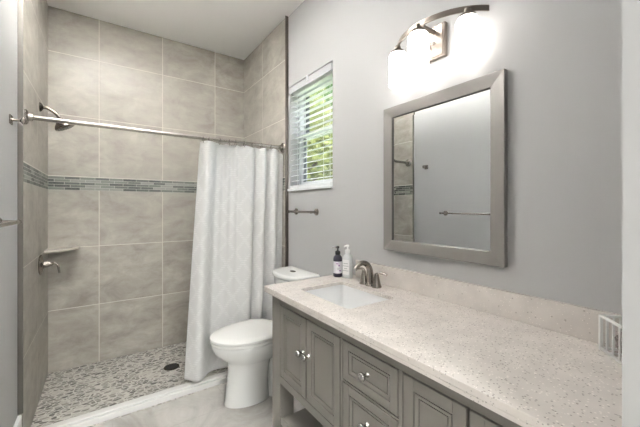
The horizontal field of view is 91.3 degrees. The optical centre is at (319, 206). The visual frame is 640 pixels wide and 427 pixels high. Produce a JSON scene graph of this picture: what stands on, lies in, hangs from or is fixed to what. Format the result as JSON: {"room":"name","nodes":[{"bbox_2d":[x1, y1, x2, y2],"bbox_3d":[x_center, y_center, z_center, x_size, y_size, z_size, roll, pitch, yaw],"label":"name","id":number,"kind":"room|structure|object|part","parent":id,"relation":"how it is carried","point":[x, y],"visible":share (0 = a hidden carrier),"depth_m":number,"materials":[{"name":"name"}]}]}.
{"room":"bathroom","nodes":[
{"label":"bathroom","id":0,"kind":"room"},
{"bbox_2d":[0,0,17,426],"bbox_3d":[-1.258,-0.095,1.085,0.120,2.810,3.218,0,0,-35],"label":"wall","id":1,"kind":"structure","parent":0,"point":[8,8],"depth_m":1.43,"materials":[{"name":"grey paint"}]},
{"bbox_2d":[0,218,21,227],"bbox_3d":[-1.088,0.065,1.009,0.072,0.048,0.748,0,0,-35],"label":"towel bar","id":2,"kind":"object","parent":1,"relation":"attached to","point":[3,223],"visible":1,"depth_m":1.23,"materials":[{"name":"silver metal"}]},
{"bbox_3d":[-1.292,0.065,1.294,0.062,0.048,0.048,0,0,-35],"label":"wall post","id":3,"kind":"part","parent":2,"relation":"part of","materials":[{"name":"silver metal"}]},
{"bbox_2d":[9,114,25,124],"bbox_3d":[-1.422,-0.405,1.472,0.053,0.044,0.044,0,0,-35],"label":"robe hook","id":4,"kind":"object","parent":1,"relation":"attached to","point":[22,120],"visible":1,"depth_m":1.47,"materials":[{"name":"silver metal"}]},
{"bbox_3d":[-1.440,-0.405,1.459,0.007,0.044,0.044,0,0,-35],"label":"hook plate","id":5,"kind":"part","parent":4,"relation":"part of","materials":[{"name":"silver metal"}]},
{"bbox_3d":[-1.419,-0.405,1.474,0.047,0.034,0.034,0,0,-35],"label":"hook knob","id":6,"kind":"part","parent":4,"relation":"part of","materials":[{"name":"silver metal"}]},
{"bbox_2d":[13,415,21,426],"bbox_3d":[-0.940,1.155,0.747,0.016,0.190,2.059,0,0,-35],"label":"baseboard","id":7,"kind":"structure","parent":1,"relation":"attached to","point":[18,423],"depth_m":1.55,"materials":[{"name":"white paint"}]},
{"bbox_2d":[17,0,22,414],"bbox_3d":[-1.524,-0.223,1.592,0.022,2.555,0.006,0,0,-35],"label":"trim","id":8,"kind":"structure","parent":1,"relation":"attached to","point":[19,2],"depth_m":1.59,"materials":[{"name":"grey metal"}]},
{"bbox_2d":[18,0,47,426],"bbox_3d":[-1.783,-0.125,1.962,0.020,2.750,0.898,0,0,-35],"label":"wall tile","id":9,"kind":"structure","parent":1,"relation":"attached to","point":[35,12],"depth_m":1.87,"materials":[{"name":"beige tile"}]},
{"bbox_2d":[38,255,59,274],"bbox_3d":[-1.772,0.378,2.056,0.105,0.132,0.132,0,0,-35],"label":"shower valve","id":10,"kind":"object","parent":9,"relation":"attached to","point":[42,264],"visible":1,"depth_m":2.02,"materials":[{"name":"silver metal"}]},
{"bbox_3d":[-1.765,0.399,2.061,0.087,0.084,0.042,0,0,-35],"label":"lever","id":11,"kind":"part","parent":10,"relation":"part of","materials":[{"name":"silver metal"}]},
{"bbox_2d":[39,102,73,130],"bbox_3d":[-1.742,-0.588,2.077,0.178,0.173,0.112,0,0,-35],"label":"shower","id":12,"kind":"object","parent":9,"relation":"attached to","point":[58,126],"visible":0.77,"depth_m":2.05,"materials":[{"name":"silver metal"}]},
{"bbox_3d":[-1.767,-0.620,2.060,0.098,0.072,0.021,0,0,-35],"label":"shower arm","id":13,"kind":"part","parent":12,"relation":"part of","materials":[{"name":"silver metal"}]},
{"bbox_2d":[24,109,284,152],"bbox_3d":[-0.923,-0.472,2.080,1.526,0.080,0.080,0,0,-35],"label":"curtain rod","id":14,"kind":"object","parent":9,"relation":"attached to","point":[28,117],"visible":0.95,"depth_m":1.92,"materials":[{"name":"silver metal"}]},
{"bbox_2d":[184,141,282,381],"bbox_3d":[-0.598,0.361,2.296,0.732,1.630,0.097,0,0,-35],"label":"shower curtain","id":15,"kind":"object","parent":14,"relation":"hanging from","point":[237,237],"visible":0.83,"depth_m":2.29,"materials":[{"name":"white fabric"}]},
{"bbox_2d":[31,342,304,426],"bbox_3d":[-0.518,1.279,1.527,1.840,0.062,3.098,0,0,-35],"label":"floor","id":16,"kind":"structure","parent":0,"point":[76,391],"depth_m":2.06,"materials":[{"name":"tile"}]},
{"bbox_2d":[43,371,227,426],"bbox_3d":[-0.928,1.225,2.086,1.526,0.050,0.075,0,0,-35],"label":"shower curb","id":17,"kind":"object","parent":16,"relation":"on","point":[114,411],"depth_m":1.93,"materials":[{"name":"white stone"}]},
{"bbox_2d":[164,363,178,370],"bbox_3d":[-1.153,1.245,2.432,0.110,0.005,0.110,0,0,-35],"label":"floor drain","id":18,"kind":"object","parent":16,"relation":"on","point":[173,366],"visible":1,"depth_m":2.43,"materials":[{"name":"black metal"}]},
{"bbox_2d":[210,266,319,408],"bbox_3d":[-0.388,0.853,2.089,0.663,0.794,0.404,0,0,-35],"label":"toilet","id":19,"kind":"object","parent":16,"relation":"on","point":[245,345],"visible":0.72,"depth_m":1.96,"materials":[{"name":"white ceramic"}]},
{"bbox_3d":[-0.488,0.815,2.036,0.439,0.028,0.376,0,0,-35],"label":"lid","id":20,"kind":"part","parent":19,"relation":"part of","materials":[{"name":"white plastic"}]},
{"bbox_3d":[-0.486,0.842,2.037,0.435,0.020,0.372,0,0,-35],"label":"seat","id":21,"kind":"part","parent":19,"relation":"part of","materials":[{"name":"white plastic"}]},
{"bbox_3d":[-0.438,1.051,2.071,0.538,0.398,0.368,0,0,-35],"label":"bowl","id":22,"kind":"part","parent":19,"relation":"part of","materials":[{"name":"white ceramic"}]},
{"bbox_3d":[-0.194,0.674,2.214,0.194,0.352,0.363,0,0,-35],"label":"tank","id":23,"kind":"part","parent":19,"relation":"part of","materials":[{"name":"white ceramic"}]},
{"bbox_3d":[-0.200,0.479,2.209,0.218,0.038,0.387,0,0,-35],"label":"tank lid","id":24,"kind":"part","parent":19,"relation":"part of","materials":[{"name":"white ceramic"}]},
{"bbox_2d":[272,296,521,426],"bbox_3d":[0.314,0.840,1.163,0.530,0.821,1.270,0,0,-35],"label":"vanity cabinet","id":25,"kind":"object","parent":16,"relation":"on","point":[339,380],"visible":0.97,"depth_m":1.09,"materials":[{"name":"grey paint"}]},
{"bbox_3d":[-0.183,0.840,1.540,0.075,0.820,0.083,0,0,-35],"label":"leg post","id":26,"kind":"part","parent":25,"relation":"part of","materials":[{"name":"grey paint"}]},
{"bbox_3d":[-0.115,0.633,1.396,0.012,0.268,0.160,0,0,-35],"label":"door panel","id":27,"kind":"part","parent":25,"relation":"part of","materials":[{"name":"grey paint"}]},
{"bbox_3d":[-0.116,0.633,1.394,0.020,0.332,0.224,0,0,-35],"label":"cabinet door","id":28,"kind":"part","parent":25,"relation":"part of","materials":[{"name":"grey paint"}]},
{"bbox_3d":[-0.085,0.610,1.302,0.034,0.029,0.029,0,0,-35],"label":"knob","id":29,"kind":"part","parent":25,"relation":"part of","materials":[{"name":"grey metal"}]},
{"bbox_2d":[281,408,323,426],"bbox_3d":[0.319,1.018,1.155,0.451,0.035,1.122,0,0,-35],"label":"shelf","id":30,"kind":"object","parent":25,"relation":"attached to","point":[301,418],"depth_m":1.47,"materials":[{"name":"grey paint"}]},
{"bbox_3d":[-0.059,0.610,1.266,0.034,0.029,0.029,0,0,-35],"label":"knob","id":31,"kind":"part","parent":25,"relation":"part of","materials":[{"name":"grey metal"}]},
{"bbox_3d":[0.015,0.633,1.206,0.020,0.332,0.219,0,0,-35],"label":"cabinet door","id":32,"kind":"part","parent":25,"relation":"part of","materials":[{"name":"grey paint"}]},
{"bbox_3d":[0.017,0.633,1.207,0.012,0.268,0.155,0,0,-35],"label":"door panel","id":33,"kind":"part","parent":25,"relation":"part of","materials":[{"name":"grey paint"}]},
{"bbox_3d":[0.136,0.694,0.984,0.034,0.029,0.029,0,0,-35],"label":"knob","id":34,"kind":"part","parent":25,"relation":"part of","materials":[{"name":"grey metal"}]},
{"bbox_3d":[0.136,0.534,0.984,0.034,0.029,0.029,0,0,-35],"label":"knob","id":35,"kind":"part","parent":25,"relation":"part of","materials":[{"name":"grey metal"}]},
{"bbox_3d":[0.160,0.707,1.001,0.012,0.129,0.189,0,0,-35],"label":"drawer panel","id":36,"kind":"part","parent":25,"relation":"part of","materials":[{"name":"grey paint"}]},
{"bbox_3d":[0.159,0.608,1.000,0.020,0.005,0.253,0,0,-35],"label":"drawer rail","id":37,"kind":"part","parent":25,"relation":"part of","materials":[{"name":"grey paint"}]},
{"bbox_3d":[0.160,0.534,1.001,0.012,0.084,0.195,0,0,-35],"label":"drawer panel","id":38,"kind":"part","parent":25,"relation":"part of","materials":[{"name":"grey paint"}]},
{"bbox_3d":[0.159,0.707,1.000,0.020,0.185,0.245,0,0,-35],"label":"drawer","id":39,"kind":"part","parent":25,"relation":"part of","materials":[{"name":"grey paint"}]},
{"bbox_3d":[0.159,0.534,1.000,0.020,0.134,0.245,0,0,-35],"label":"drawer","id":40,"kind":"part","parent":25,"relation":"part of","materials":[{"name":"grey paint"}]},
{"bbox_3d":[0.295,0.633,0.807,0.012,0.268,0.120,0,0,-35],"label":"door panel","id":41,"kind":"part","parent":25,"relation":"part of","materials":[{"name":"grey paint"}]},
{"bbox_3d":[0.293,0.633,0.806,0.020,0.332,0.184,0,0,-35],"label":"cabinet door","id":42,"kind":"part","parent":25,"relation":"part of","materials":[{"name":"grey paint"}]},
{"bbox_2d":[264,274,621,426],"bbox_3d":[0.318,0.414,1.185,0.536,0.030,1.333,0,0,-35],"label":"countertop","id":43,"kind":"structure","parent":25,"relation":"on","point":[528,375],"depth_m":0.85,"materials":[{"name":"stone"}]},
{"bbox_2d":[332,246,341,276],"bbox_3d":[0.102,0.312,1.785,0.054,0.173,0.054,0,0,-35],"label":"soap bottle","id":44,"kind":"object","parent":43,"relation":"on","point":[337,259],"visible":0.98,"depth_m":1.76,"materials":[{"name":"black plastic"}]},
{"bbox_2d":[306,285,388,308],"bbox_3d":[0.114,0.488,1.444,0.307,0.140,0.410,0,0,-35],"label":"sink","id":45,"kind":"object","parent":43,"relation":"in","point":[347,297],"visible":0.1,"depth_m":1.60,"materials":[{"name":"white ceramic"}]},
{"bbox_2d":[342,244,352,278],"bbox_3d":[0.151,0.306,1.750,0.054,0.185,0.052,0,0,35],"label":"soap bottle","id":46,"kind":"object","parent":43,"relation":"on","point":[347,262],"visible":1,"depth_m":1.74,"materials":[{"name":"white plastic"}]},
{"bbox_2d":[353,260,386,288],"bbox_3d":[0.220,0.334,1.558,0.132,0.131,0.203,0,0,-35],"label":"faucet","id":47,"kind":"object","parent":43,"relation":"on","point":[369,279],"visible":1,"depth_m":1.56,"materials":[{"name":"silver metal"}]},
{"bbox_3d":[0.228,0.365,1.619,0.048,0.068,0.048,0,0,-35],"label":"handle","id":48,"kind":"part","parent":47,"relation":"part of","materials":[{"name":"silver metal"}]},
{"bbox_3d":[0.219,0.334,1.559,0.132,0.131,0.048,0,0,-35],"label":"spout","id":49,"kind":"part","parent":47,"relation":"part of","materials":[{"name":"silver metal"}]},
{"bbox_3d":[0.280,0.365,1.545,0.048,0.068,0.048,0,0,-35],"label":"handle","id":50,"kind":"part","parent":47,"relation":"part of","materials":[{"name":"silver metal"}]},
{"bbox_2d":[598,314,621,364],"bbox_3d":[0.784,0.349,0.744,0.083,0.099,0.248,0,0,15],"label":"basket","id":51,"kind":"object","parent":43,"relation":"on","point":[601,317],"visible":0.49,"depth_m":0.84,"materials":[{"name":"white paint"}]},
{"bbox_2d":[614,332,621,352],"bbox_3d":[0.783,0.354,0.739,0.066,0.075,0.180,0,0,15],"label":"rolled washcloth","id":52,"kind":"object","parent":51,"relation":"in","point":[616,336],"visible":0.12,"depth_m":0.81,"materials":[{"name":"grey fabric"}]},
{"bbox_3d":[0.403,0.633,0.648,0.020,0.332,0.185,0,0,-35],"label":"cabinet door","id":53,"kind":"part","parent":25,"relation":"part of","materials":[{"name":"grey paint"}]},
{"bbox_2d":[47,0,303,59],"bbox_3d":[-0.552,-1.550,1.576,1.840,0.100,3.218,0,0,-35],"label":"ceiling","id":54,"kind":"structure","parent":0,"point":[233,28],"depth_m":2.47,"materials":[{"name":"white paint"}]},
{"bbox_2d":[288,0,621,313],"bbox_3d":[0.138,-0.095,2.056,0.160,2.810,3.218,0,0,-35],"label":"wall","id":55,"kind":"structure","parent":0,"point":[562,59],"depth_m":1.12,"materials":[{"name":"grey paint"}]},
{"bbox_2d":[244,18,284,266],"bbox_3d":[-0.516,-0.125,2.843,0.014,2.750,0.898,0,0,-35],"label":"wall tile","id":56,"kind":"structure","parent":55,"relation":"attached to","point":[264,68],"depth_m":2.74,"materials":[{"name":"beige tile"}]},
{"bbox_2d":[285,16,287,266],"bbox_3d":[-0.262,-0.155,2.467,0.026,2.690,0.010,0,0,-35],"label":"trim","id":57,"kind":"structure","parent":55,"relation":"attached to","point":[286,17],"depth_m":2.46,"materials":[{"name":"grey metal"}]},
{"bbox_2d":[288,208,318,215],"bbox_3d":[-0.128,0.038,2.238,0.068,0.048,0.318,0,0,-35],"label":"towel bar","id":58,"kind":"object","parent":55,"relation":"attached to","point":[295,211],"visible":1,"depth_m":2.17,"materials":[{"name":"silver metal"}]},
{"bbox_2d":[288,77,332,190],"bbox_3d":[-0.025,-0.528,2.266,0.168,0.818,0.561,0,0,-35],"label":"window","id":59,"kind":"structure","parent":55,"relation":"in","point":[330,79],"depth_m":2.46,"materials":[{"name":"white plastic"}]},
{"bbox_3d":[-0.052,-0.128,2.247,0.103,0.018,0.561,0,0,-35],"label":"sill","id":60,"kind":"part","parent":59,"relation":"part of","materials":[{"name":"white"}]},
{"bbox_2d":[289,62,332,188],"bbox_3d":[-0.058,-0.536,2.243,0.078,0.798,0.553,0,0,-35],"label":"window blind","id":61,"kind":"object","parent":59,"relation":"attached to","point":[325,73],"visible":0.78,"depth_m":2.23,"materials":[{"name":"white plastic"}]},
{"bbox_3d":[-0.148,-0.521,2.388,0.056,0.732,0.002,0,0,-35],"label":"ladder cord","id":62,"kind":"part","parent":61,"relation":"part of","materials":[{"name":"white fabric"}]},
{"bbox_3d":[-0.051,-0.151,2.248,0.054,0.023,0.547,0,0,-35],"label":"rail","id":63,"kind":"part","parent":61,"relation":"part of","materials":[{"name":"white plastic"}]},
{"bbox_3d":[0.046,-0.521,2.108,0.056,0.732,0.002,0,0,-35],"label":"ladder cord","id":64,"kind":"part","parent":61,"relation":"part of","materials":[{"name":"white fabric"}]},
{"bbox_3d":[0.007,-0.363,2.288,0.025,0.413,0.517,0,0,-35],"label":"sash","id":65,"kind":"part","parent":59,"relation":"part of","materials":[{"name":"white"}]},
{"bbox_3d":[0.029,-0.723,2.304,0.025,0.385,0.517,0,0,-35],"label":"sash","id":66,"kind":"part","parent":59,"relation":"part of","materials":[{"name":"white"}]},
{"bbox_2d":[389,5,488,88],"bbox_3d":[0.446,-0.674,1.324,0.172,0.221,0.448,0,0,-35],"label":"vanity light","id":67,"kind":"object","parent":55,"relation":"attached to","point":[427,45],"visible":1,"depth_m":1.27,"materials":[{"name":"white glass"}]},
{"bbox_3d":[0.366,-0.643,1.473,0.085,0.158,0.085,0,0,-35],"label":"lamp shade","id":68,"kind":"part","parent":67,"relation":"part of","materials":[{"name":"white glass"}]},
{"bbox_3d":[0.408,-0.643,1.302,0.085,0.158,0.085,0,0,-35],"label":"lamp shade","id":69,"kind":"part","parent":67,"relation":"part of","materials":[{"name":"white glass"}]},
{"bbox_3d":[0.456,-0.755,1.331,0.106,0.018,0.018,0,0,-35],"label":"support arm","id":70,"kind":"part","parent":67,"relation":"part of","materials":[{"name":"silver metal"}]},
{"bbox_3d":[0.496,-0.713,1.359,0.004,0.129,0.084,0,0,-35],"label":"raised panel","id":71,"kind":"part","parent":67,"relation":"part of","materials":[{"name":"silver metal"}]},
{"bbox_3d":[0.563,-0.643,1.196,0.085,0.158,0.085,0,0,-35],"label":"lamp shade","id":72,"kind":"part","parent":67,"relation":"part of","materials":[{"name":"white glass"}]},
{"bbox_2d":[383,68,507,267],"bbox_3d":[0.502,-0.138,1.368,0.025,0.715,0.588,0,0,-35],"label":"wall mirror","id":73,"kind":"object","parent":55,"relation":"attached to","point":[445,151],"visible":1,"depth_m":1.30,"materials":[{"name":"grey mirror"}]},
{"bbox_2d":[355,260,621,347],"bbox_3d":[0.560,0.352,1.288,0.021,0.094,1.225,0,0,-35],"label":"backsplash","id":74,"kind":"structure","parent":55,"relation":"attached to","point":[581,322],"depth_m":1.11,"materials":[{"name":"stone"}]},
{"bbox_2d":[622,0,639,426],"bbox_3d":[0.316,-0.125,0.293,1.560,2.750,0.120,0,0,-35],"label":"wall","id":75,"kind":"structure","parent":0,"point":[630,9],"depth_m":0.44,"materials":[{"name":"grey paint"}]},
{"bbox_3d":[-1.451,-0.095,2.833,1.560,2.810,0.128,0,0,-35],"label":"wall","id":76,"kind":"structure","parent":0,"visible":0},
{"bbox_2d":[44,246,79,253],"bbox_3d":[-1.899,0.321,2.313,0.190,0.022,0.190,0,0,-35],"label":"corner shelf","id":77,"kind":"object","parent":76,"relation":"attached to","point":[58,249],"visible":1,"depth_m":2.28,"materials":[{"name":"beige stone"}]},
{"bbox_2d":[48,6,243,373],"bbox_3d":[-1.411,-0.125,2.776,1.560,2.750,0.012,0,0,-35],"label":"wall tile","id":78,"kind":"structure","parent":76,"relation":"attached to","point":[127,199],"depth_m":2.61,"materials":[{"name":"beige tile"}]},
{"label":"outside","id":79,"kind":"structure","parent":0,"visible":0},
{"bbox_3d":[11.214,1.650,19.983,38.100,0.200,60.000,0,0,-35],"label":"ground","id":80,"kind":"structure","parent":79,"visible":0},
{"bbox_2d":[307,87,332,181],"bbox_3d":[-0.331,-0.814,7.415,3.139,4.742,3.153,0,0,21],"label":"leafy tree","id":81,"kind":"object","parent":80,"relation":"on","point":[329,148],"visible":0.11,"depth_m":6.63,"materials":[{"name":"green plant"}]},
{"bbox_2d":[311,84,332,178],"bbox_3d":[0.361,-2.896,15.544,7.228,10.108,7.173,0,0,4],"label":"leafy tree","id":82,"kind":"object","parent":80,"relation":"on","point":[331,85],"visible":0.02,"depth_m":13.22,"materials":[{"name":"plant"}]}
]}

